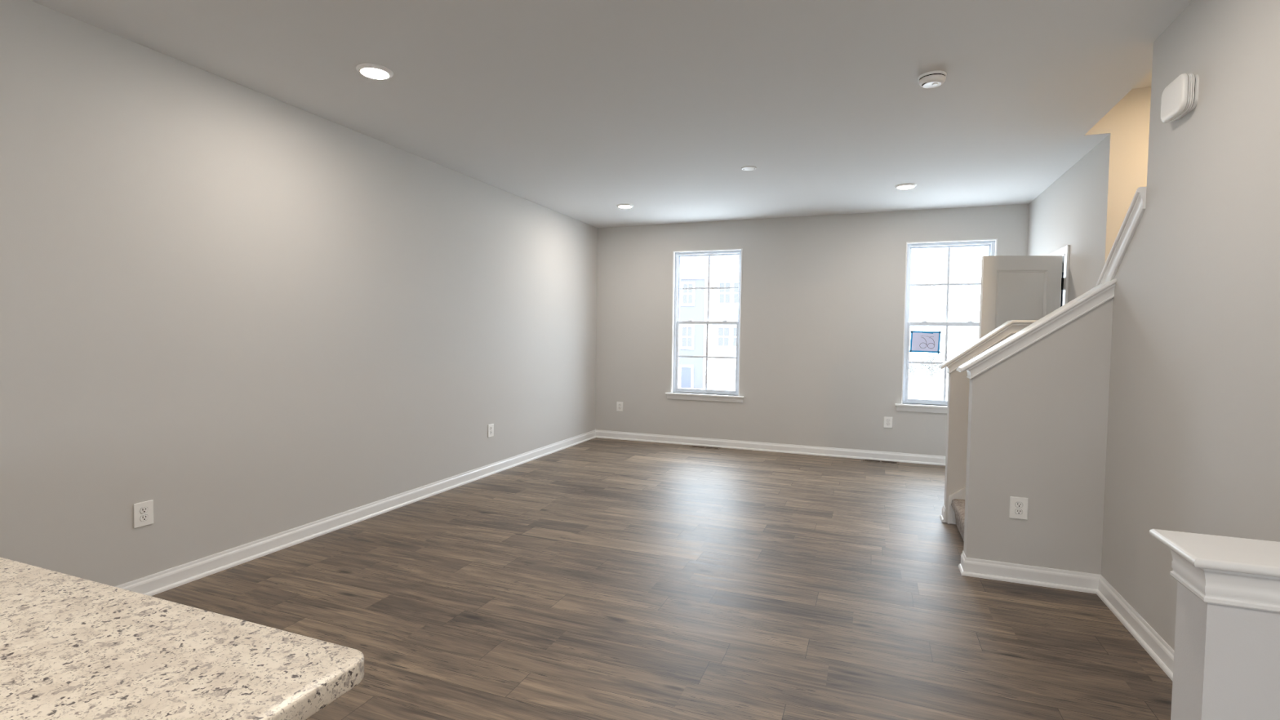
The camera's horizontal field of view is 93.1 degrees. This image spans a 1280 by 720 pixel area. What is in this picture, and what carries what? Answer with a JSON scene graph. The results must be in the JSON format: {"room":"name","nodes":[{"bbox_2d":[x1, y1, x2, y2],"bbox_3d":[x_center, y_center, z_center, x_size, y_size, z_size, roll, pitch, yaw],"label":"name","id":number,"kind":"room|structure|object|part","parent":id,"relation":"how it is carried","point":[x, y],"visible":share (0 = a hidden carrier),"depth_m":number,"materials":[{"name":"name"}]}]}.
{"room":"empty living room","nodes":[
{"label":"empty living room","id":0,"kind":"room"},
{"bbox_2d":[0,0,597,586],"bbox_3d":[-2.624,-0.172,2.845,0.160,2.740,11.320,2,2,21],"label":"wall","id":1,"kind":"structure","parent":0,"point":[250,315],"depth_m":3.41,"materials":[{"name":"grey paint"}]},
{"bbox_2d":[133,499,153,528],"bbox_3d":[-2.486,0.772,3.039,0.009,0.122,0.088,2,2,21],"label":"wall outlet","id":2,"kind":"object","parent":1,"relation":"attached to","point":[143,511],"visible":1,"depth_m":3.04,"materials":[{"name":"white plastic"}]},
{"bbox_2d":[139,506,147,513],"bbox_3d":[-2.485,0.752,3.038,0.001,0.030,0.037,2,2,21],"label":"receptacle","id":3,"kind":"object","parent":2,"relation":"attached to","point":[142,509],"depth_m":3.03,"materials":[{"name":"white plastic"}]},
{"bbox_2d":[139,514,148,521],"bbox_3d":[-2.485,0.791,3.039,0.001,0.030,0.037,2,2,21],"label":"receptacle","id":4,"kind":"object","parent":2,"relation":"attached to","point":[143,517],"depth_m":3.04,"materials":[{"name":"white plastic"}]},
{"bbox_2d":[115,430,595,595],"bbox_3d":[-2.556,1.149,2.865,0.024,0.100,11.000,2,2,21],"label":"baseboard","id":5,"kind":"structure","parent":1,"relation":"attached to","point":[169,579],"depth_m":3.97,"materials":[{"name":"white paint"}]},
{"bbox_2d":[488,423,493,437],"bbox_3d":[-1.424,0.674,5.796,0.009,0.122,0.088,2,2,21],"label":"wall outlet","id":6,"kind":"object","parent":1,"relation":"attached to","point":[491,427],"visible":1,"depth_m":5.79,"materials":[{"name":"white plastic"}]},
{"bbox_2d":[30,0,1192,227],"bbox_3d":[0.172,-1.600,1.717,6.110,0.280,11.320,2,2,21],"label":"ceiling","id":7,"kind":"structure","parent":0,"point":[580,110],"depth_m":3.35,"materials":[{"name":"white paint"}]},
{"bbox_2d":[355,62,393,79],"bbox_3d":[-1.415,-1.534,3.237,0.185,0.018,0.185,2,2,21],"label":"recessed light","id":8,"kind":"object","parent":7,"relation":"in","point":[374,71],"visible":1,"depth_m":3.21,"materials":[{"name":"white plastic"}]},
{"bbox_2d":[616,203,633,208],"bbox_3d":[-0.159,-1.648,6.507,0.185,0.018,0.185,2,2,21],"label":"recessed light","id":9,"kind":"object","parent":7,"relation":"in","point":[620,206],"visible":1,"depth_m":6.46,"materials":[{"name":"white plastic"}]},
{"bbox_2d":[741,165,756,170],"bbox_3d":[0.899,-1.577,5.001,0.125,0.010,0.125,1,2,13],"label":"cover plate","id":10,"kind":"object","parent":7,"relation":"attached to","point":[748,167],"visible":1,"depth_m":4.99,"materials":[{"name":"white plastic"}]},
{"bbox_2d":[894,182,916,189],"bbox_3d":[2.412,-1.573,5.503,0.185,0.018,0.185,2,2,21],"label":"recessed light","id":11,"kind":"object","parent":7,"relation":"in","point":[908,185],"visible":1,"depth_m":5.46,"materials":[{"name":"white plastic"}]},
{"bbox_2d":[918,70,946,88],"bbox_3d":[1.546,-1.476,3.208,0.137,0.050,0.137,2,2,21],"label":"smoke detector","id":12,"kind":"object","parent":7,"relation":"attached to","point":[932,79],"visible":1,"depth_m":3.17,"materials":[{"name":"white plastic"}]},
{"bbox_3d":[1.546,-1.495,3.208,0.137,0.013,0.137,2,2,21],"label":"plate","id":13,"kind":"part","parent":12,"relation":"part of","materials":[{"name":"white plastic"}]},
{"bbox_2d":[151,437,1172,719],"bbox_3d":[0.180,1.279,1.816,5.910,0.001,11.002,2,2,21],"label":"floor","id":14,"kind":"structure","parent":0,"point":[597,578],"depth_m":3.04,"materials":[{"name":"wood"}]},
{"bbox_2d":[688,444,720,449],"bbox_3d":[0.792,1.061,7.372,0.370,0.004,0.104,2,2,21],"label":"floor vent","id":15,"kind":"object","parent":14,"relation":"in","point":[691,446],"visible":1,"depth_m":7.37,"materials":[{"name":"brown"}]},
{"bbox_2d":[862,458,898,464],"bbox_3d":[2.644,1.115,6.661,0.370,0.004,0.104,2,2,21],"label":"floor vent","id":16,"kind":"object","parent":14,"relation":"in","point":[864,460],"visible":1,"depth_m":6.66,"materials":[{"name":"black metal"}]},
{"bbox_2d":[947,486,965,541],"bbox_3d":[2.914,0.809,3.704,1.737,0.862,0.940,2,2,21],"label":"staircase","id":17,"kind":"structure","parent":14,"relation":"on","point":[956,504],"depth_m":4.38,"materials":[{"name":"carpet"}]},
{"bbox_3d":[-1.952,0.850,0.755,1.950,0.884,0.638,2,2,21],"label":"cabinet","id":18,"kind":"object","parent":14,"relation":"on","visible":0},
{"bbox_2d":[0,557,364,719],"bbox_3d":[-1.698,0.395,0.786,2.475,0.030,1.028,2,2,21],"label":"countertop","id":19,"kind":"structure","parent":18,"relation":"on","point":[72,647],"depth_m":0.80,"materials":[{"name":"beige stone"}]},
{"bbox_2d":[595,204,1063,456],"bbox_3d":[2.230,-0.121,6.959,5.950,3.040,0.160,2,2,21],"label":"wall","id":20,"kind":"structure","parent":0,"point":[823,296],"depth_m":7.03,"materials":[{"name":"grey paint"}]},
{"bbox_2d":[616,401,622,411],"bbox_3d":[-0.263,0.602,7.854,0.088,0.122,0.009,2,2,21],"label":"wall outlet","id":21,"kind":"object","parent":20,"relation":"attached to","point":[619,404],"visible":1,"depth_m":7.85,"materials":[{"name":"white plastic"}]},
{"bbox_2d":[665,248,744,402],"bbox_3d":[0.824,-0.421,7.466,0.991,1.840,0.205,2,2,21],"label":"window","id":22,"kind":"structure","parent":20,"relation":"in","point":[676,393],"depth_m":7.50,"materials":[{"name":"white paint"}]},
{"bbox_3d":[0.795,0.431,7.456,0.991,0.022,0.109,2,2,21],"label":"sill","id":23,"kind":"part","parent":22,"relation":"part of","materials":[{"name":"white paint"}]},
{"bbox_3d":[0.827,-0.039,7.503,0.783,0.878,0.032,2,2,21],"label":"sash frame","id":24,"kind":"part","parent":22,"relation":"part of","materials":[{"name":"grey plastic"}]},
{"bbox_3d":[0.851,-0.870,7.503,0.783,0.862,0.032,2,2,21],"label":"sash frame","id":25,"kind":"part","parent":22,"relation":"part of","materials":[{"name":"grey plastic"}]},
{"bbox_2d":[595,429,946,466],"bbox_3d":[1.658,1.035,7.122,4.829,0.100,0.024,2,2,21],"label":"baseboard","id":26,"kind":"structure","parent":20,"relation":"attached to","point":[722,443],"depth_m":7.13,"materials":[{"name":"white paint"}]},
{"bbox_2d":[883,416,892,427],"bbox_3d":[2.741,0.689,6.700,0.088,0.122,0.009,2,2,21],"label":"wall outlet","id":27,"kind":"object","parent":20,"relation":"attached to","point":[887,420],"visible":1,"depth_m":6.70,"materials":[{"name":"white plastic"}]},
{"bbox_2d":[894,238,997,413],"bbox_3d":[3.300,-0.349,6.515,0.989,1.840,0.205,2,2,21],"label":"window","id":28,"kind":"structure","parent":20,"relation":"in","point":[992,243],"depth_m":6.58,"materials":[{"name":"white paint"}]},
{"bbox_3d":[3.271,0.503,6.505,0.989,0.022,0.109,2,2,21],"label":"sill","id":29,"kind":"part","parent":28,"relation":"part of","materials":[{"name":"white paint"}]},
{"bbox_2d":[909,330,941,354],"bbox_3d":[3.111,-0.196,6.615,0.311,0.246,0.002,3,3,21],"label":"notice","id":30,"kind":"object","parent":28,"relation":"attached to","point":[920,341],"visible":1,"depth_m":6.61,"materials":[{"name":"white paper"}]},
{"bbox_3d":[3.302,0.033,6.551,0.781,0.878,0.032,2,2,21],"label":"sash frame","id":31,"kind":"part","parent":28,"relation":"part of","materials":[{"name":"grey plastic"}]},
{"bbox_3d":[3.327,-0.797,6.552,0.781,0.862,0.032,2,2,21],"label":"sash frame","id":32,"kind":"part","parent":28,"relation":"part of","materials":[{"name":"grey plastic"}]},
{"bbox_2d":[1060,271,1063,306],"bbox_3d":[4.409,0.147,6.000,0.620,2.030,0.040,2,2,21],"label":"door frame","id":33,"kind":"structure","parent":20,"relation":"in","point":[1062,272],"depth_m":6.03,"materials":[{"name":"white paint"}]},
{"bbox_2d":[963,297,1113,574],"bbox_3d":[2.206,0.417,3.397,0.642,1.650,0.116,2,2,21],"label":"wall","id":34,"kind":"structure","parent":0,"point":[1037,417],"depth_m":3.33,"materials":[{"name":"grey paint"}]},
{"bbox_2d":[1008,496,1028,519],"bbox_3d":[2.111,0.826,3.380,0.088,0.122,0.009,2,2,21],"label":"wall outlet","id":35,"kind":"object","parent":34,"relation":"attached to","point":[1018,505],"visible":1,"depth_m":3.38,"materials":[{"name":"white plastic"}]},
{"bbox_2d":[1014,508,1022,514],"bbox_3d":[2.110,0.845,3.378,0.038,0.030,0.004,2,2,21],"label":"receptacle","id":36,"kind":"object","parent":35,"relation":"attached to","point":[1017,511],"depth_m":3.38,"materials":[{"name":"white plastic"}]},
{"bbox_2d":[1015,502,1022,507],"bbox_3d":[2.111,0.806,3.377,0.038,0.030,0.004,2,2,21],"label":"receptacle","id":37,"kind":"object","parent":35,"relation":"attached to","point":[1018,504],"depth_m":3.38,"materials":[{"name":"white plastic"}]},
{"bbox_2d":[958,551,1100,593],"bbox_3d":[2.180,1.192,3.421,0.666,0.100,0.140,2,2,21],"label":"baseboard","id":38,"kind":"structure","parent":34,"relation":"attached to","point":[1066,580],"depth_m":3.36,"materials":[{"name":"white paint"}]},
{"bbox_2d":[956,278,1116,378],"bbox_3d":[2.183,-0.162,3.385,0.708,0.554,0.190,2,2,21],"label":"trim","id":39,"kind":"structure","parent":34,"relation":"attached to","point":[1102,293],"depth_m":3.31,"materials":[{"name":"white paint"}]},
{"bbox_2d":[944,86,1151,522],"bbox_3d":[3.187,-0.424,4.122,1.906,3.300,0.116,2,2,21],"label":"wall","id":40,"kind":"structure","parent":0,"point":[1126,148],"depth_m":4.05,"materials":[{"name":"grey paint"}]},
{"bbox_2d":[939,505,946,522],"bbox_3d":[2.810,1.149,4.690,0.929,0.100,0.802,2,2,21],"label":"baseboard","id":41,"kind":"structure","parent":40,"relation":"attached to","point":[942,517],"depth_m":4.50,"materials":[{"name":"white paint"}]},
{"bbox_2d":[938,320,1037,373],"bbox_3d":[2.684,-0.085,4.328,0.970,0.393,0.190,2,2,21],"label":"trim","id":42,"kind":"structure","parent":40,"relation":"attached to","point":[1012,326],"depth_m":4.33,"materials":[{"name":"white paint"}]},
{"bbox_2d":[1026,138,1104,302],"bbox_3d":[3.600,-0.181,5.189,0.116,2.740,2.154,2,2,21],"label":"wall","id":43,"kind":"structure","parent":0,"point":[1068,211],"depth_m":4.70,"materials":[{"name":"grey paint"}]},
{"bbox_2d":[978,244,1070,339],"bbox_3d":[3.366,0.133,5.080,1.079,2.115,0.532,-1,3,-31],"label":"door","id":44,"kind":"structure","parent":43,"relation":"in","point":[1014,287],"depth_m":4.93,"materials":[{"name":"white paint"}]},
{"bbox_3d":[3.529,0.129,5.214,0.018,2.115,0.758,2,2,21],"label":"casing","id":45,"kind":"part","parent":44,"relation":"part of","materials":[{"name":"white paint"}]},
{"bbox_2d":[1132,70,1151,88],"bbox_3d":[2.619,-1.753,1.697,0.998,0.105,4.730,2,2,21],"label":"ceiling","id":46,"kind":"structure","parent":0,"point":[1146,82],"depth_m":3.90,"materials":[{"name":"white paint"}]},
{"bbox_2d":[1101,0,1279,649],"bbox_3d":[1.188,0.008,-0.339,0.116,2.740,7.789,2,2,21],"label":"wall","id":47,"kind":"structure","parent":0,"point":[1193,430],"depth_m":2.34,"materials":[{"name":"grey paint"}]},
{"bbox_2d":[1096,186,1146,285],"bbox_3d":[2.514,-0.576,3.066,0.190,0.484,0.511,2,2,21],"label":"trim","id":48,"kind":"structure","parent":47,"relation":"attached to","point":[1136,209],"depth_m":3.02,"materials":[{"name":"white paint"}]},
{"bbox_2d":[1096,574,1173,680],"bbox_3d":[2.034,1.241,2.151,0.024,0.100,2.385,2,2,21],"label":"baseboard","id":49,"kind":"structure","parent":47,"relation":"attached to","point":[1162,653],"depth_m":2.76,"materials":[{"name":"white paint"}]},
{"bbox_2d":[1160,73,1199,123],"bbox_3d":[2.218,-1.077,2.497,0.056,0.151,0.203,2,2,21],"label":"door chime","id":50,"kind":"object","parent":47,"relation":"attached to","point":[1180,97],"visible":1,"depth_m":2.44,"materials":[{"name":"white plastic"}]},
{"bbox_3d":[2.239,-1.076,2.489,0.011,0.136,0.188,2,2,21],"label":"plate","id":51,"kind":"part","parent":50,"relation":"part of","materials":[{"name":"white plastic"}]},
{"bbox_2d":[1170,581,1279,719],"bbox_3d":[1.325,0.857,1.069,0.592,0.935,0.116,2,2,21],"label":"wall","id":52,"kind":"structure","parent":0,"point":[1226,666],"depth_m":1.10,"materials":[{"name":"white paint"}]},
{"bbox_2d":[1148,528,1279,612],"bbox_3d":[1.314,0.402,1.058,0.629,0.087,0.190,2,2,21],"label":"trim","id":53,"kind":"structure","parent":52,"relation":"attached to","point":[1227,571],"depth_m":1.09,"materials":[{"name":"white paint"}]},
{"label":"outside","id":54,"kind":"structure","parent":0,"visible":0},
{"bbox_2d":[680,351,957,400],"bbox_3d":[46.165,0.418,129.622,320.000,0.200,259.500,2,2,21],"label":"ground","id":55,"kind":"structure","parent":54,"point":[919,387],"depth_m":68.18,"materials":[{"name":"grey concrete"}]},
{"bbox_2d":[678,257,706,388],"bbox_3d":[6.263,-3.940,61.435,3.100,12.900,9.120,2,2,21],"label":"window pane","id":56,"kind":"structure","parent":55,"relation":"on","point":[693,272],"depth_m":57.26,"materials":[{"name":"grey"}]},
{"bbox_3d":[4.382,1.670,57.553,0.980,1.950,0.040,2,2,21],"label":"door","id":57,"kind":"part","parent":56,"relation":"part of","materials":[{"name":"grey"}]},
{"bbox_3d":[4.462,-2.176,57.398,0.930,1.850,0.020,2,2,21],"label":"pane","id":58,"kind":"part","parent":56,"relation":"part of","materials":[{"name":"grey"}]},
{"bbox_3d":[4.518,-6.247,57.234,0.930,1.800,0.020,2,2,21],"label":"pane","id":59,"kind":"part","parent":56,"relation":"part of","materials":[{"name":"grey"}]},
{"bbox_2d":[703,254,739,390],"bbox_3d":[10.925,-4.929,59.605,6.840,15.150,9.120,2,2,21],"label":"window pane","id":60,"kind":"structure","parent":55,"relation":"on","point":[724,269],"depth_m":56.14,"materials":[{"name":"grey"}]},
{"bbox_3d":[7.752,-2.155,56.131,0.980,1.700,0.020,2,2,21],"label":"pane","id":61,"kind":"part","parent":60,"relation":"part of","materials":[{"name":"grey"}]},
{"bbox_3d":[7.826,-6.176,55.962,0.980,1.850,0.020,2,2,21],"label":"pane","id":62,"kind":"part","parent":60,"relation":"part of","materials":[{"name":"grey"}]},
{"bbox_3d":[9.035,-2.117,55.638,0.970,1.700,0.020,2,2,21],"label":"pane","id":63,"kind":"part","parent":60,"relation":"part of","materials":[{"name":"grey"}]},
{"bbox_3d":[9.090,-6.139,55.476,0.970,1.850,0.020,2,2,21],"label":"pane","id":64,"kind":"part","parent":60,"relation":"part of","materials":[{"name":"grey"}]},
{"bbox_2d":[908,356,917,376],"bbox_3d":[27.829,1.103,63.518,2.352,3.245,2.354,2,2,21],"label":"tree","id":65,"kind":"object","parent":55,"relation":"on","point":[911,370],"visible":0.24,"depth_m":63.04,"materials":[{"name":"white plant"}]},
{"bbox_2d":[919,352,944,386],"bbox_3d":[31.065,0.931,64.401,2.601,3.606,2.613,2,2,21],"label":"tree","id":66,"kind":"object","parent":55,"relation":"on","point":[931,367],"visible":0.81,"depth_m":64.30,"materials":[{"name":"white plant"}]},
{"bbox_2d":[953,344,968,355],"bbox_3d":[35.237,0.567,64.930,3.217,4.406,3.247,2,2,21],"label":"tree","id":67,"kind":"object","parent":55,"relation":"on","point":[963,348],"visible":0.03,"depth_m":65.03,"materials":[{"name":"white plant"}]}
]}

